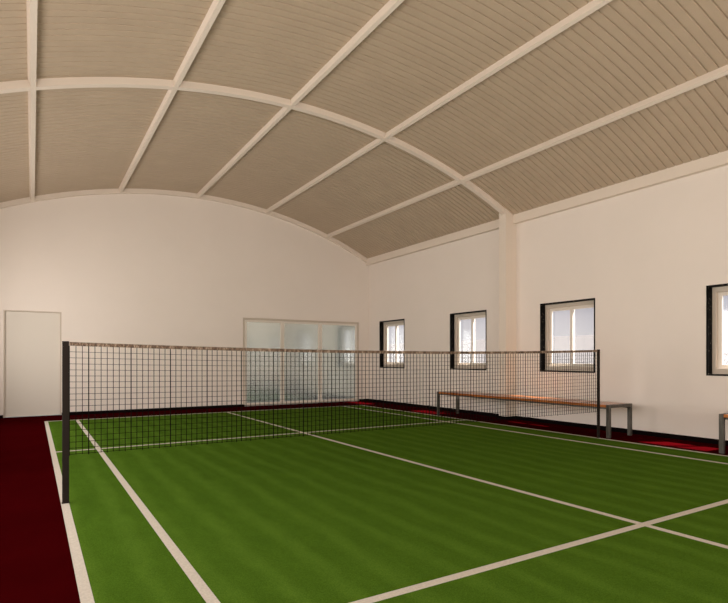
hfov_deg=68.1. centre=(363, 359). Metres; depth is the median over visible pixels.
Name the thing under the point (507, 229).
column
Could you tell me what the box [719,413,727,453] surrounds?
bench
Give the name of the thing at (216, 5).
purlin
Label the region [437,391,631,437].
bench
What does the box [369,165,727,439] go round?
wall
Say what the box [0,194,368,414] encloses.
wall
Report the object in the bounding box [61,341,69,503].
net post
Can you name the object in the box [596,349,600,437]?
net post
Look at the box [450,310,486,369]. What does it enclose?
window
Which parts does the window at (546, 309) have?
sash, sash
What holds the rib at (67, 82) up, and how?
attached to the ceiling
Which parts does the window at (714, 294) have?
frame, sash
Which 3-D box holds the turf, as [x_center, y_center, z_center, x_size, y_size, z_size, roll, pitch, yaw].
[0.466,1.098,5.866,6.573,0.003,12.740,0,0,-32]
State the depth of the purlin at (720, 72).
7.53 m
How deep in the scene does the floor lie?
4.36 m
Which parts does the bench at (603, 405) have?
leg, leg, rail, seat, leg, leg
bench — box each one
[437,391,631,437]
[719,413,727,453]
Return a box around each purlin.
[26,0,37,200]
[118,0,225,192]
[197,0,403,197]
[266,0,611,212]
[326,64,727,237]
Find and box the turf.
[44,405,727,602]
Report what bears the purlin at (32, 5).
attached to the ceiling
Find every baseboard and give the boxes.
[0,399,366,417]
[367,399,727,445]
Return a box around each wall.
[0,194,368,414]
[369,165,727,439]
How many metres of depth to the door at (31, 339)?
10.46 m
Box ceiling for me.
[0,0,727,258]
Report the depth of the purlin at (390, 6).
6.97 m
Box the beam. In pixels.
[366,150,727,265]
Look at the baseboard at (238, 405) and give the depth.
11.49 m
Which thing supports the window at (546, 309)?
in the wall at (648, 257)
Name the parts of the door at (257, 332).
glass pane, glass pane, glass pane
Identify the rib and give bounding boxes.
[0,77,504,214]
[0,189,366,262]
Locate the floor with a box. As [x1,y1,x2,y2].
[0,401,727,602]
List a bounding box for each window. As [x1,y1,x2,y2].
[379,319,403,367]
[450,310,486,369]
[540,298,594,372]
[706,283,727,375]
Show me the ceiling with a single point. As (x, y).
(624, 53)
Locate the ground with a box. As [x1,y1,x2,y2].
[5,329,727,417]
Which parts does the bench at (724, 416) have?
leg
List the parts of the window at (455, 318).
sash, sash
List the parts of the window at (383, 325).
sash, sash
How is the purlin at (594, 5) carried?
attached to the ceiling
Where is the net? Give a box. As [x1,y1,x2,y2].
[69,342,597,455]
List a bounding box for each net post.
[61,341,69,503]
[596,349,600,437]
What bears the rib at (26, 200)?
attached to the wall at (142, 269)
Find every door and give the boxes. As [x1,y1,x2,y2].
[3,310,60,417]
[243,318,358,405]
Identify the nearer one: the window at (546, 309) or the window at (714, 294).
the window at (714, 294)
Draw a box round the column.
[499,209,515,416]
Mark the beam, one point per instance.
(710, 162)
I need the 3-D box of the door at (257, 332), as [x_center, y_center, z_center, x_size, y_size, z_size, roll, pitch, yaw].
[-1.517,0.058,13.524,3.176,2.085,0.098,0,0,-32]
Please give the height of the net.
0.873 m
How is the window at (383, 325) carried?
in the wall at (648, 257)
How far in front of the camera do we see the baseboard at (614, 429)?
8.68 m

